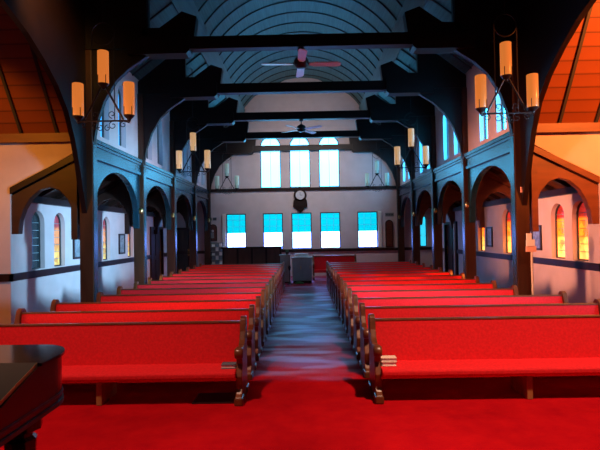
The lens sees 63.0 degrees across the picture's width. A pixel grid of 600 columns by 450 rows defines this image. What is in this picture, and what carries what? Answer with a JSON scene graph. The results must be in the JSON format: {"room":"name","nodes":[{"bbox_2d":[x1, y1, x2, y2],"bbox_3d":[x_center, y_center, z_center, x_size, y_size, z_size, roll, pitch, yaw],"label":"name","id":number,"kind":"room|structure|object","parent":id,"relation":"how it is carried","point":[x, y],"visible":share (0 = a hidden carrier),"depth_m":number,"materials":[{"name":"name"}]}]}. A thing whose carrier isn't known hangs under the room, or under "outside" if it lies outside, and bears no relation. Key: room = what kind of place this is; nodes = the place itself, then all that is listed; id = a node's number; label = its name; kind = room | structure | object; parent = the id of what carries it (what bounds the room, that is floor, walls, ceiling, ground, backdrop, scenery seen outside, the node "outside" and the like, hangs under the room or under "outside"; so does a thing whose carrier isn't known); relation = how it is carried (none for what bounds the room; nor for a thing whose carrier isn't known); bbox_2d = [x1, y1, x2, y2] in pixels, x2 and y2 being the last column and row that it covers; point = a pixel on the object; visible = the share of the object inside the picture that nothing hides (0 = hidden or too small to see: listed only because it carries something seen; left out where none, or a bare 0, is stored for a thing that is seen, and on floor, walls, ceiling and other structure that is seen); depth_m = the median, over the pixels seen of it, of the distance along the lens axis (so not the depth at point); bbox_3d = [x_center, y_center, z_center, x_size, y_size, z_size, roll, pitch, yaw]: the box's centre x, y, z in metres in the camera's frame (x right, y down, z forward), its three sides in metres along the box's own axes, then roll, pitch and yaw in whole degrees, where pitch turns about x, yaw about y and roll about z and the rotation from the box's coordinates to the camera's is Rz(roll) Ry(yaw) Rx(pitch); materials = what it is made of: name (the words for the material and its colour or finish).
{"room":"church","nodes":[
{"label":"church","id":0,"kind":"room"},
{"bbox_2d":[0,5,67,133],"bbox_3d":[-6.243,-4.065,6.128,4.000,4.830,6.300,-1,-1,0],"label":"ceiling","id":1,"kind":"structure","parent":0,"point":[29,102],"depth_m":8.61,"materials":[{"name":"brown wood"}]},
{"bbox_2d":[0,142,71,323],"bbox_3d":[-6.124,0.150,9.151,4.000,3.750,0.200,-1,-1,0],"label":"wall","id":2,"kind":"structure","parent":0,"point":[19,162],"depth_m":9.06,"materials":[{"name":"paint"}]},
{"bbox_2d":[0,133,69,143],"bbox_3d":[-6.055,-1.579,9.032,3.800,0.160,0.100,-1,-1,0],"label":"trim","id":3,"kind":"structure","parent":2,"relation":"attached to","point":[22,137],"depth_m":8.97,"materials":[{"name":"brown wood"}]},
{"bbox_2d":[10,154,79,239],"bbox_3d":[-4.721,-0.530,9.142,1.270,1.620,0.220,-1,-1,0],"label":"arch","id":4,"kind":"object","parent":2,"relation":"attached to","point":[61,176],"visible":0.82,"depth_m":9.08,"materials":[{"name":"brown wood"}]},
{"bbox_2d":[17,203,166,311],"bbox_3d":[-5.410,0.818,14.884,0.250,2.600,11.300,-1,-1,0],"label":"wall","id":5,"kind":"structure","parent":0,"point":[37,294],"depth_m":11.10,"materials":[{"name":"paint"}]},
{"bbox_2d":[32,212,40,268],"bbox_3d":[-5.454,0.309,9.993,0.060,1.180,0.480,-1,-1,0],"label":"window","id":6,"kind":"structure","parent":5,"relation":"in","point":[36,261],"depth_m":10.12,"materials":[{"name":"grey"}]},
{"bbox_2d":[54,214,60,265],"bbox_3d":[-5.447,0.325,10.863,0.060,1.180,0.480,-1,-1,0],"label":"window","id":7,"kind":"structure","parent":5,"relation":"in","point":[57,222],"depth_m":11.00,"materials":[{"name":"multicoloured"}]},
{"bbox_2d":[9,253,166,281],"bbox_3d":[-5.257,1.073,14.753,0.050,0.140,11.550,-1,-1,0],"label":"trim","id":8,"kind":"structure","parent":5,"relation":"attached to","point":[59,270],"depth_m":10.64,"materials":[{"name":"brown wood"}]},
{"bbox_2d":[32,196,155,216],"bbox_3d":[-5.257,-0.415,14.905,0.100,0.140,11.300,-1,-1,0],"label":"trim","id":9,"kind":"structure","parent":5,"relation":"attached to","point":[38,200],"depth_m":10.95,"materials":[{"name":"brown wood"}]},
{"bbox_2d":[97,179,132,226],"bbox_3d":[-4.697,-0.538,11.997,1.270,1.500,0.210,-1,-1,0],"label":"arch","id":10,"kind":"object","parent":5,"relation":"attached to","point":[118,191],"visible":0.46,"depth_m":11.94,"materials":[{"name":"brown wood"}]},
{"bbox_2d":[124,189,166,233],"bbox_3d":[-4.673,-0.486,14.857,1.270,1.500,0.210,-1,-1,0],"label":"arch","id":11,"kind":"object","parent":5,"relation":"attached to","point":[154,199],"visible":0.57,"depth_m":14.80,"materials":[{"name":"brown wood"}]},
{"bbox_2d":[150,227,163,279],"bbox_3d":[-5.275,1.122,17.928,0.160,2.100,1.500,-1,-1,0],"label":"door","id":12,"kind":"structure","parent":5,"relation":"in","point":[155,252],"depth_m":18.02,"materials":[{"name":"brown wood"}]},
{"bbox_2d":[153,196,188,233],"bbox_3d":[-4.649,-0.434,17.716,1.270,1.500,0.210,-1,-1,0],"label":"arch","id":13,"kind":"object","parent":5,"relation":"attached to","point":[181,207],"visible":0.66,"depth_m":17.66,"materials":[{"name":"brown wood"}]},
{"bbox_2d":[0,0,206,212],"bbox_3d":[-4.088,-3.313,11.797,0.250,6.300,17.600,-1,-1,0],"label":"wall","id":14,"kind":"structure","parent":0,"point":[54,30],"depth_m":8.67,"materials":[{"name":"white paint"}]},
{"bbox_2d":[72,0,134,130],"bbox_3d":[-3.021,-3.516,7.496,0.950,4.170,0.179,-1,-1,0],"label":"chandelier","id":15,"kind":"object","parent":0,"point":[102,55],"visible":1,"depth_m":7.42,"materials":[{"name":"glass"}]},
{"bbox_2d":[38,173,180,212],"bbox_3d":[-4.769,-0.881,15.009,1.650,0.940,11.500,-1,-1,0],"label":"ceiling","id":16,"kind":"structure","parent":0,"point":[111,178],"depth_m":11.39,"materials":[{"name":"brown wood"}]},
{"bbox_2d":[85,0,147,49],"bbox_3d":[-3.537,-4.897,9.139,1.350,3.250,0.035,-1,-1,0],"label":"wall","id":17,"kind":"structure","parent":0,"point":[126,17],"depth_m":9.10,"materials":[{"name":"brown wood"}]},
{"bbox_2d":[0,275,599,449],"bbox_3d":[0.110,2.016,9.114,18.000,0.200,23.300,-1,-1,0],"label":"floor","id":18,"kind":"structure","parent":0,"point":[309,389],"depth_m":4.86,"materials":[{"name":"red carpet"}]},
{"bbox_2d":[0,344,64,449],"bbox_3d":[-2.270,1.335,2.671,1.470,1.008,1.550,-1,-1,0],"label":"grand piano","id":19,"kind":"object","parent":18,"relation":"on","point":[31,388],"visible":1,"depth_m":2.89,"materials":[{"name":"brown wood"}]},
{"bbox_2d":[79,50,97,301],"bbox_3d":[-3.952,-0.633,9.157,0.310,5.240,0.280,-1,-1,0],"label":"column","id":20,"kind":"structure","parent":18,"relation":"on","point":[89,220],"depth_m":9.05,"materials":[{"name":"brown wood"}]},
{"bbox_2d":[97,139,141,228],"bbox_3d":[-3.938,-0.772,10.590,0.220,1.670,2.640,-1,-1,0],"label":"arch","id":21,"kind":"object","parent":20,"relation":"attached to","point":[110,159],"visible":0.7,"depth_m":10.83,"materials":[{"name":"brown wood"}]},
{"bbox_2d":[92,0,512,143],"bbox_3d":[0.024,-2.893,9.154,8.300,3.620,0.300,-1,-1,0],"label":"roof truss","id":22,"kind":"object","parent":20,"relation":"on","point":[424,33],"visible":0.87,"depth_m":9.07,"materials":[{"name":"brown wood"}]},
{"bbox_2d":[261,47,340,77],"bbox_3d":[0.020,-3.116,9.158,1.118,0.375,1.118,-2,-1,43],"label":"ceiling fan","id":23,"kind":"object","parent":22,"relation":"hanging from","point":[301,62],"visible":1,"depth_m":9.11,"materials":[{"name":"grey"}]},
{"bbox_2d":[0,316,248,405],"bbox_3d":[-2.156,1.469,5.328,3.138,0.835,0.610,-1,-1,0],"label":"pew","id":24,"kind":"object","parent":18,"relation":"on","point":[106,354],"visible":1,"depth_m":5.46,"materials":[{"name":"red fabric"}]},
{"bbox_2d":[14,304,256,379],"bbox_3d":[-2.148,1.485,6.217,3.138,0.835,0.610,-1,-1,0],"label":"pew","id":25,"kind":"object","parent":18,"relation":"on","point":[21,317],"visible":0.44,"depth_m":6.39,"materials":[{"name":"red fabric"}]},
{"bbox_2d":[134,94,146,283],"bbox_3d":[-3.928,-0.581,12.016,0.310,5.240,0.280,-1,-1,0],"label":"column","id":26,"kind":"structure","parent":18,"relation":"on","point":[140,235],"depth_m":11.91,"materials":[{"name":"brown wood"}]},
{"bbox_2d":[146,162,173,229],"bbox_3d":[-3.914,-0.720,13.449,0.220,1.670,2.640,-1,-1,0],"label":"arch","id":27,"kind":"object","parent":26,"relation":"attached to","point":[157,177],"visible":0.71,"depth_m":13.87,"materials":[{"name":"brown wood"}]},
{"bbox_2d":[138,54,465,164],"bbox_3d":[0.048,-2.841,12.014,8.300,3.620,0.300,-1,-1,0],"label":"roof truss","id":28,"kind":"object","parent":26,"relation":"on","point":[436,80],"visible":0.88,"depth_m":11.94,"materials":[{"name":"brown wood"}]},
{"bbox_2d":[50,296,261,360],"bbox_3d":[-2.141,1.502,7.107,3.138,0.835,0.610,-1,-1,0],"label":"pew","id":29,"kind":"object","parent":18,"relation":"on","point":[56,306],"visible":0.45,"depth_m":7.28,"materials":[{"name":"red fabric"}]},
{"bbox_2d":[167,121,176,275],"bbox_3d":[-3.904,-0.529,14.876,0.310,5.240,0.280,-1,-1,0],"label":"column","id":30,"kind":"structure","parent":18,"relation":"on","point":[171,234],"depth_m":14.77,"materials":[{"name":"brown wood"}]},
{"bbox_2d":[176,176,194,229],"bbox_3d":[-3.889,-0.668,16.308,0.220,1.670,2.640,-1,-1,0],"label":"arch","id":31,"kind":"object","parent":30,"relation":"attached to","point":[185,188],"visible":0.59,"depth_m":16.84,"materials":[{"name":"brown wood"}]},
{"bbox_2d":[170,94,434,177],"bbox_3d":[0.072,-2.789,14.873,8.300,3.620,0.300,-1,-1,0],"label":"roof truss","id":32,"kind":"object","parent":30,"relation":"on","point":[377,110],"visible":0.8,"depth_m":14.79,"materials":[{"name":"brown wood"}]},
{"bbox_2d":[96,289,266,345],"bbox_3d":[-1.983,1.515,7.996,2.838,0.835,0.610,-1,-1,0],"label":"pew","id":33,"kind":"object","parent":18,"relation":"on","point":[100,297],"visible":0.32,"depth_m":8.17,"materials":[{"name":"red fabric"}]},
{"bbox_2d":[116,284,270,334],"bbox_3d":[-1.976,1.531,8.886,2.838,0.835,0.610,-1,-1,0],"label":"pew","id":34,"kind":"object","parent":18,"relation":"on","point":[120,291],"visible":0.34,"depth_m":9.06,"materials":[{"name":"red fabric"}]},
{"bbox_2d":[189,154,197,268],"bbox_3d":[-3.879,-0.477,17.735,0.310,5.240,0.280,-1,-1,0],"label":"column","id":35,"kind":"structure","parent":18,"relation":"on","point":[193,253],"depth_m":17.62,"materials":[{"name":"brown wood"}]},
{"bbox_2d":[196,185,208,230],"bbox_3d":[-3.866,-0.617,19.083,0.220,1.670,2.470,-1,-1,0],"label":"arch","id":36,"kind":"object","parent":35,"relation":"attached to","point":[202,193],"visible":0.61,"depth_m":19.80,"materials":[{"name":"brown wood"}]},
{"bbox_2d":[195,119,410,184],"bbox_3d":[0.097,-2.737,17.733,8.300,3.620,0.300,-1,-1,0],"label":"roof truss","id":37,"kind":"object","parent":35,"relation":"on","point":[395,134],"visible":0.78,"depth_m":17.65,"materials":[{"name":"brown wood"}]},
{"bbox_2d":[133,279,273,324],"bbox_3d":[-1.968,1.548,9.775,2.838,0.835,0.610,-1,-1,0],"label":"pew","id":38,"kind":"object","parent":18,"relation":"on","point":[137,285],"visible":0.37,"depth_m":9.95,"materials":[{"name":"red fabric"}]},
{"bbox_2d":[204,170,211,264],"bbox_3d":[-3.857,-0.428,20.425,0.310,5.240,0.280,-1,-1,0],"label":"column","id":39,"kind":"structure","parent":18,"relation":"on","point":[207,234],"depth_m":20.30,"materials":[{"name":"brown wood"}]},
{"bbox_2d":[210,119,396,192],"bbox_3d":[0.119,-2.688,20.422,8.300,3.620,0.300,-1,-1,0],"label":"roof truss","id":40,"kind":"object","parent":39,"relation":"on","point":[249,147],"visible":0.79,"depth_m":20.34,"materials":[{"name":"brown wood"}]},
{"bbox_2d":[147,276,275,316],"bbox_3d":[-1.961,1.564,10.665,2.838,0.835,0.610,-1,-1,0],"label":"pew","id":41,"kind":"object","parent":18,"relation":"on","point":[150,281],"visible":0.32,"depth_m":10.84,"materials":[{"name":"red fabric"}]},
{"bbox_2d":[192,392,235,403],"bbox_3d":[-0.900,1.854,5.255,0.450,0.018,0.320,-1,-1,0],"label":"floor vent","id":42,"kind":"object","parent":18,"relation":"in","point":[201,398],"visible":0.84,"depth_m":5.21,"materials":[{"name":"brown metal"}]},
{"bbox_2d":[211,243,223,264],"bbox_3d":[-3.429,1.459,20.347,0.500,1.450,0.180,-1,-1,0],"label":"rack","id":43,"kind":"object","parent":18,"relation":"on","point":[216,251],"visible":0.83,"depth_m":20.32,"materials":[{"name":"grey"}]},
{"bbox_2d":[159,273,277,310],"bbox_3d":[-1.953,1.580,11.555,2.838,0.835,0.610,-1,-1,0],"label":"pew","id":44,"kind":"object","parent":18,"relation":"on","point":[162,277],"visible":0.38,"depth_m":11.73,"materials":[{"name":"red fabric"}]},
{"bbox_2d":[170,270,279,304],"bbox_3d":[-1.946,1.596,12.445,2.838,0.835,0.610,-1,-1,0],"label":"pew","id":45,"kind":"object","parent":18,"relation":"on","point":[277,271],"visible":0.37,"depth_m":12.62,"materials":[{"name":"red fabric"}]},
{"bbox_2d":[179,267,281,299],"bbox_3d":[-1.938,1.612,13.335,2.838,0.835,0.610,-1,-1,0],"label":"pew","id":46,"kind":"object","parent":18,"relation":"on","point":[279,268],"visible":0.27,"depth_m":13.51,"materials":[{"name":"red fabric"}]},
{"bbox_2d":[186,265,282,295],"bbox_3d":[-1.931,1.629,14.225,2.838,0.835,0.610,-1,-1,0],"label":"pew","id":47,"kind":"object","parent":18,"relation":"on","point":[187,268],"visible":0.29,"depth_m":14.40,"materials":[{"name":"red fabric"}]},
{"bbox_2d":[193,264,283,291],"bbox_3d":[-1.923,1.645,15.114,2.838,0.835,0.610,-1,-1,0],"label":"pew","id":48,"kind":"object","parent":18,"relation":"on","point":[194,266],"visible":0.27,"depth_m":15.29,"materials":[{"name":"red fabric"}]},
{"bbox_2d":[221,246,282,264],"bbox_3d":[-1.804,1.472,18.492,2.320,1.300,0.120,-1,-1,0],"label":"screen","id":49,"kind":"object","parent":18,"relation":"on","point":[267,254],"visible":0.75,"depth_m":18.47,"materials":[{"name":"brown wood"}]},
{"bbox_2d":[291,257,312,282],"bbox_3d":[0.082,1.613,17.631,0.780,0.920,0.485,-1,-1,0],"label":"base cabinet","id":50,"kind":"object","parent":18,"relation":"on","point":[301,266],"visible":0.98,"depth_m":17.41,"materials":[{"name":"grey wood"}]},
{"bbox_2d":[312,254,356,279],"bbox_3d":[1.323,1.603,18.668,1.685,0.935,0.590,-1,-1,0],"label":"pew","id":51,"kind":"object","parent":18,"relation":"on","point":[318,262],"visible":0.67,"depth_m":18.82,"materials":[{"name":"brown wood"}]},
{"bbox_2d":[327,261,417,290],"bbox_3d":[2.266,1.571,15.080,2.838,0.835,0.610,-1,-1,0],"label":"pew","id":52,"kind":"object","parent":18,"relation":"on","point":[416,262],"visible":0.23,"depth_m":15.26,"materials":[{"name":"red fabric"}]},
{"bbox_2d":[329,263,424,294],"bbox_3d":[2.259,1.555,14.190,2.838,0.835,0.610,-1,-1,0],"label":"pew","id":53,"kind":"object","parent":18,"relation":"on","point":[423,264],"visible":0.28,"depth_m":14.36,"materials":[{"name":"red fabric"}]},
{"bbox_2d":[330,265,432,298],"bbox_3d":[2.251,1.539,13.301,2.838,0.835,0.610,-1,-1,0],"label":"pew","id":54,"kind":"object","parent":18,"relation":"on","point":[430,266],"visible":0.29,"depth_m":13.48,"materials":[{"name":"red fabric"}]},
{"bbox_2d":[332,267,441,303],"bbox_3d":[2.244,1.522,12.411,2.838,0.835,0.610,-1,-1,0],"label":"pew","id":55,"kind":"object","parent":18,"relation":"on","point":[439,269],"visible":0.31,"depth_m":12.59,"materials":[{"name":"red fabric"}]},
{"bbox_2d":[334,270,452,309],"bbox_3d":[2.236,1.506,11.521,2.838,0.835,0.610,-1,-1,0],"label":"pew","id":56,"kind":"object","parent":18,"relation":"on","point":[449,272],"visible":0.27,"depth_m":11.70,"materials":[{"name":"red fabric"}]},
{"bbox_2d":[396,166,404,261],"bbox_3d":[4.172,-0.569,20.359,0.310,5.240,0.280,-1,-1,0],"label":"column","id":57,"kind":"structure","parent":18,"relation":"on","point":[400,230],"depth_m":20.24,"materials":[{"name":"brown wood"}]},
{"bbox_2d":[337,273,464,315],"bbox_3d":[2.228,1.490,10.631,2.838,0.835,0.610,-1,-1,0],"label":"pew","id":58,"kind":"object","parent":18,"relation":"on","point":[462,275],"visible":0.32,"depth_m":10.81,"materials":[{"name":"red fabric"}]},
{"bbox_2d":[340,276,479,323],"bbox_3d":[2.221,1.474,9.741,2.838,0.835,0.610,-1,-1,0],"label":"pew","id":59,"kind":"object","parent":18,"relation":"on","point":[476,278],"visible":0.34,"depth_m":9.91,"materials":[{"name":"red fabric"}]},
{"bbox_2d":[410,148,419,264],"bbox_3d":[4.149,-0.618,17.670,0.310,5.240,0.280,-1,-1,0],"label":"column","id":60,"kind":"structure","parent":18,"relation":"on","point":[415,230],"depth_m":17.56,"materials":[{"name":"brown wood"}]},
{"bbox_2d":[398,181,410,226],"bbox_3d":[4.153,-0.758,19.017,0.220,1.670,2.470,-1,-1,0],"label":"arch","id":61,"kind":"object","parent":60,"relation":"attached to","point":[404,190],"visible":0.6,"depth_m":19.70,"materials":[{"name":"brown wood"}]},
{"bbox_2d":[343,280,496,332],"bbox_3d":[2.213,1.458,8.851,2.838,0.835,0.610,-1,-1,0],"label":"pew","id":62,"kind":"object","parent":18,"relation":"on","point":[492,284],"visible":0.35,"depth_m":9.02,"materials":[{"name":"red fabric"}]},
{"bbox_2d":[347,285,518,344],"bbox_3d":[2.206,1.441,7.962,2.838,0.835,0.610,-1,-1,0],"label":"pew","id":63,"kind":"object","parent":18,"relation":"on","point":[513,290],"visible":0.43,"depth_m":8.13,"materials":[{"name":"red fabric"}]},
{"bbox_2d":[431,116,442,271],"bbox_3d":[4.125,-0.670,14.810,0.310,5.240,0.280,-1,-1,0],"label":"column","id":64,"kind":"structure","parent":18,"relation":"on","point":[437,247],"depth_m":14.71,"materials":[{"name":"brown wood"}]},
{"bbox_2d":[412,171,430,225],"bbox_3d":[4.129,-0.809,16.243,0.220,1.670,2.640,-1,-1,0],"label":"arch","id":65,"kind":"object","parent":64,"relation":"attached to","point":[421,184],"visible":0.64,"depth_m":16.81,"materials":[{"name":"brown wood"}]},
{"bbox_2d":[352,291,568,358],"bbox_3d":[2.368,1.422,7.070,3.178,0.835,0.610,-1,-1,0],"label":"pew","id":66,"kind":"object","parent":18,"relation":"on","point":[561,297],"visible":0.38,"depth_m":7.24,"materials":[{"name":"red fabric"}]},
{"bbox_2d":[461,87,476,278],"bbox_3d":[4.101,-0.722,11.951,0.310,5.240,0.280,-1,-1,0],"label":"column","id":67,"kind":"structure","parent":18,"relation":"on","point":[468,229],"depth_m":11.85,"materials":[{"name":"brown wood"}]},
{"bbox_2d":[433,156,461,224],"bbox_3d":[4.105,-0.861,13.384,0.220,1.670,2.640,-1,-1,0],"label":"arch","id":68,"kind":"object","parent":67,"relation":"attached to","point":[450,171],"visible":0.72,"depth_m":13.81,"materials":[{"name":"brown wood"}]},
{"bbox_2d":[359,299,599,377],"bbox_3d":[2.361,1.406,6.181,3.178,0.835,0.610,-1,-1,0],"label":"pew","id":69,"kind":"object","parent":18,"relation":"on","point":[593,308],"visible":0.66,"depth_m":6.35,"materials":[{"name":"red fabric"}]},
{"bbox_2d":[368,314,599,403],"bbox_3d":[2.353,1.390,5.291,3.178,0.835,0.610,-1,-1,0],"label":"pew","id":70,"kind":"object","parent":18,"relation":"on","point":[520,348],"visible":1,"depth_m":5.43,"materials":[{"name":"red fabric"}]},
{"bbox_2d":[509,41,531,294],"bbox_3d":[4.076,-0.774,9.091,0.310,5.240,0.280,-1,-1,0],"label":"column","id":71,"kind":"structure","parent":18,"relation":"on","point":[520,214],"depth_m":8.99,"materials":[{"name":"brown wood"}]},
{"bbox_2d":[464,132,510,222],"bbox_3d":[4.081,-0.913,10.524,0.220,1.670,2.640,-1,-1,0],"label":"arch","id":72,"kind":"object","parent":71,"relation":"attached to","point":[496,152],"visible":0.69,"depth_m":10.76,"materials":[{"name":"brown wood"}]},
{"bbox_2d":[526,233,535,294],"bbox_3d":[4.139,0.993,8.729,0.220,1.690,0.220,-1,-1,0],"label":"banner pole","id":73,"kind":"object","parent":18,"relation":"on","point":[530,243],"visible":0.83,"depth_m":8.72,"materials":[{"name":"beige"}]},
{"bbox_2d":[130,0,473,127],"bbox_3d":[0.036,-4.908,14.942,8.670,3.020,11.500,-1,-1,0],"label":"ceiling","id":74,"kind":"structure","parent":0,"point":[215,17],"depth_m":14.18,"materials":[{"name":"grey"}]},
{"bbox_2d":[176,100,210,176],"bbox_3d":[-2.970,-3.406,13.545,0.950,4.170,0.179,-1,-1,0],"label":"chandelier","id":75,"kind":"object","parent":74,"relation":"hanging from","point":[207,163],"visible":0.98,"depth_m":13.46,"materials":[{"name":"glass"}]},
{"bbox_2d":[215,143,238,193],"bbox_3d":[-2.920,-3.298,19.443,0.950,4.170,0.179,-1,-1,0],"label":"chandelier","id":76,"kind":"object","parent":74,"relation":"hanging from","point":[226,164],"visible":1,"depth_m":19.36,"materials":[{"name":"black metal"}]},
{"bbox_2d":[365,142,388,191],"bbox_3d":[3.019,-3.403,19.395,0.950,4.170,0.179,-1,-1,0],"label":"chandelier","id":77,"kind":"object","parent":74,"relation":"hanging from","point":[376,162],"visible":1,"depth_m":19.32,"materials":[{"name":"black metal"}]},
{"bbox_2d":[394,64,428,172],"bbox_3d":[3.039,-3.512,13.495,0.950,4.170,0.179,-1,-1,0],"label":"chandelier","id":78,"kind":"object","parent":74,"relation":"hanging from","point":[397,158],"visible":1,"depth_m":13.41,"materials":[{"name":"black metal"}]},
{"bbox_2d":[177,78,432,275],"bbox_3d":[0.130,-2.173,20.668,11.400,8.600,0.250,-1,-1,0],"label":"wall","id":79,"kind":"structure","parent":0,"point":[353,167],"depth_m":20.53,"materials":[{"name":"paint"}]},
{"bbox_2d":[177,228,188,272],"bbox_3d":[-4.838,1.161,20.484,0.750,2.100,0.160,-1,-1,0],"label":"door","id":80,"kind":"structure","parent":79,"relation":"in","point":[182,233],"depth_m":20.51,"materials":[{"name":"brown wood"}]},
{"bbox_2d":[226,214,245,246],"bbox_3d":[-2.667,0.289,20.572,0.830,1.510,0.060,-1,-1,0],"label":"window","id":81,"kind":"structure","parent":79,"relation":"in","point":[235,223],"depth_m":20.57,"materials":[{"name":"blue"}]},
{"bbox_2d":[260,139,280,187],"bbox_3d":[-1.238,-2.640,20.633,0.860,2.180,0.060,-1,-1,0],"label":"window","id":82,"kind":"structure","parent":79,"relation":"in","point":[270,162],"depth_m":20.63,"materials":[{"name":"grey glass"}]},
{"bbox_2d":[263,213,282,248],"bbox_3d":[-1.128,0.262,20.559,0.840,1.510,0.060,-1,-1,0],"label":"window","id":83,"kind":"structure","parent":79,"relation":"in","point":[272,222],"depth_m":20.56,"materials":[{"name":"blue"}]},
{"bbox_2d":[289,139,309,187],"bbox_3d":[-0.009,-2.662,20.623,0.860,2.180,0.060,-1,-1,0],"label":"window","id":84,"kind":"structure","parent":79,"relation":"in","point":[299,160],"depth_m":20.62,"materials":[{"name":"grey glass"}]},
{"bbox_2d":[293,187,306,212],"bbox_3d":[0.008,-1.065,20.471,0.598,1.100,0.105,-1,-1,0],"label":"wall clock","id":85,"kind":"object","parent":79,"relation":"attached to","point":[300,202],"visible":1,"depth_m":20.43,"materials":[{"name":"brown wood"}]},
{"bbox_2d":[291,213,311,248],"bbox_3d":[0.072,0.241,20.549,0.840,1.510,0.060,-1,-1,0],"label":"window","id":86,"kind":"structure","parent":79,"relation":"in","point":[301,222],"depth_m":20.55,"materials":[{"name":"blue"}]},
{"bbox_2d":[211,186,395,191],"bbox_3d":[0.141,-1.506,20.500,7.900,0.120,0.060,-1,-1,0],"label":"trim","id":87,"kind":"structure","parent":79,"relation":"attached to","point":[358,187],"depth_m":20.47,"materials":[{"name":"brown wood"}]},
{"bbox_2d":[178,247,431,253],"bbox_3d":[0.186,1.063,20.453,10.840,0.120,0.060,-1,-1,0],"label":"trim","id":88,"kind":"structure","parent":79,"relation":"attached to","point":[392,248],"depth_m":20.41,"materials":[{"name":"brown wood"}]},
{"bbox_2d":[319,138,339,186],"bbox_3d":[1.221,-2.684,20.613,0.860,2.180,0.060,-1,-1,0],"label":"window","id":89,"kind":"structure","parent":79,"relation":"in","point":[329,173],"depth_m":20.61,"materials":[{"name":"grey glass"}]},
{"bbox_2d":[320,212,340,247],"bbox_3d":[1.272,0.220,20.539,0.840,1.510,0.060,-1,-1,0],"label":"window","id":90,"kind":"structure","parent":79,"relation":"in","point":[330,235],"depth_m":20.54,"materials":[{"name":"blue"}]},
{"bbox_2d":[357,211,377,247],"bbox_3d":[2.831,0.193,20.527,0.840,1.510,0.060,-1,-1,0],"label":"window","id":91,"kind":"structure","parent":79,"relation":"in","point":[367,221],"depth_m":20.53,"materials":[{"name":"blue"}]},
{"bbox_2d":[454,0,517,41],"bbox_3d":[3.511,-5.021,9.081,1.350,3.250,0.035,-1,-1,0],"label":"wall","id":92,"kind":"structure","parent":0,"point":[479,15],"depth_m":9.04,"materials":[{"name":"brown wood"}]},
{"bbox_2d":[408,166,570,208],"bbox_3d":[4.979,-1.053,14.930,1.650,0.940,11.500,-1,-1,0],"label":"ceiling","id":93,"kind":"structure","parent":0,"point":[496,171],"depth_m":11.32,"materials":[{"name":"brown wood"}]},
{"bbox_2d":[400,0,595,205],"bbox_3d":[4.161,-3.458,11.730,0.250,6.300,17.600,-1,-1,0],"label":"wall","id":94,"kind":"structure","parent":0,"point":[546,28],"depth_m":8.75,"materials":[{"name":"white paint"}]},
{"bbox_2d":[475,0,539,122],"bbox_3d":[3.098,-3.624,7.446,0.950,4.170,0.179,-1,-1,0],"label":"chandelier","id":95,"kind":"object","parent":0,"point":[532,88],"visible":1,"depth_m":7.37,"materials":[{"name":"glass"}]},
{"bbox_2d":[442,193,595,302],"bbox_3d":[5.678,0.623,14.793,0.250,2.600,11.300,-1,-1,0],"label":"wall","id":96,"kind":"structure","parent":0,"point":[579,285],"depth_m":10.97,"materials":[{"name":"paint"}]},
{"bbox_2d":[419,192,454,228],"bbox_3d":[4.919,-0.602,17.638,1.270,1.500,0.210,-1,-1,0],"label":"arch","id":97,"kind":"object","parent":96,"relation":"attached to","point":[425,204],"visible":0.49,"depth_m":17.59,"materials":[{"name":"brown wood"}]},
{"bbox_2d":[444,221,458,274],"bbox_3d":[5.585,0.934,18.039,0.200,2.100,1.500,-1,-1,0],"label":"door","id":98,"kind":"structure","parent":96,"relation":"in","point":[451,248],"depth_m":18.13,"materials":[{"name":"brown wood"}]},
{"bbox_2d":[442,184,484,227],"bbox_3d":[4.895,-0.654,14.778,1.270,1.500,0.210,-1,-1,0],"label":"arch","id":99,"kind":"object","parent":96,"relation":"attached to","point":[453,193],"visible":0.61,"depth_m":14.73,"materials":[{"name":"brown wood"}]},
{"bbox_2d":[476,172,510,220],"bbox_3d":[4.871,-0.706,11.919,1.270,1.500,0.210,-1,-1,0],"label":"arch","id":100,"kind":"object","parent":96,"relation":"attached to","point":[489,184],"visible":0.41,"depth_m":11.87,"materials":[{"name":"brown wood"}]},
{"bbox_2d":[431,186,577,214],"bbox_3d":[5.481,-0.604,14.818,0.100,0.140,11.300,-1,-1,0],"label":"trim","id":101,"kind":"structure","parent":96,"relation":"attached to","point":[567,190],"depth_m":10.86,"materials":[{"name":"brown wood"}]},
{"bbox_2d":[443,248,599,271],"bbox_3d":[5.531,0.883,14.665,0.050,0.140,11.550,-1,-1,0],"label":"trim","id":102,"kind":"structure","parent":96,"relation":"attached to","point":[546,261],"depth_m":10.62,"materials":[{"name":"brown wood"}]},
{"bbox_2d":[555,204,564,258],"bbox_3d":[5.629,0.124,10.472,0.060,1.180,0.540,-1,-1,0],"label":"window","id":103,"kind":"structure","parent":96,"relation":"in","point":[559,213],"depth_m":10.60,"materials":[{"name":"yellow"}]},
{"bbox_2d":[576,201,588,260],"bbox_3d":[5.622,0.109,9.632,0.060,1.180,0.540,-1,-1,0],"label":"window","id":104,"kind":"structure","parent":96,"relation":"in","point":[581,214],"depth_m":9.76,"materials":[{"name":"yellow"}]},
{"bbox_2d":[535,132,599,298],"bbox_3d":[6.274,-0.068,9.050,4.000,3.750,0.200,-1,-1,0],"label":"wall","id":105,"kind":"structure","parent":0,"point":[582,150],"depth_m":8.99,"materials":[{"name":"paint"}]},
{"bbox_2d":[529,146,599,231],"bbox_3d":[4.848,-0.698,9.063,1.270,1.620,0.220,-1,-1,0],"label":"arch","id":106,"kind":"object","parent":105,"relation":"attached to","point":[546,167],"visible":0.84,"depth_m":9.00,"materials":[{"name":"brown wood"}]},
{"bbox_2d":[536,122,599,132],"bbox_3d":[6.143,-1.794,8.932,3.800,0.160,0.100,-1,-1,0],"label":"trim","id":107,"kind":"structure","parent":105,"relation":"attached to","point":[594,126],"depth_m":8.89,"materials":[{"name":"brown wood"}]},
{"bbox_2d":[538,0,599,123],"bbox_3d":[6.195,-4.284,6.027,4.000,4.830,6.300,-1,-1,0],"label":"ceiling","id":108,"kind":"structure","parent":0,"point":[572,95],"depth_m":8.55,"materials":[{"name":"orange wood"}]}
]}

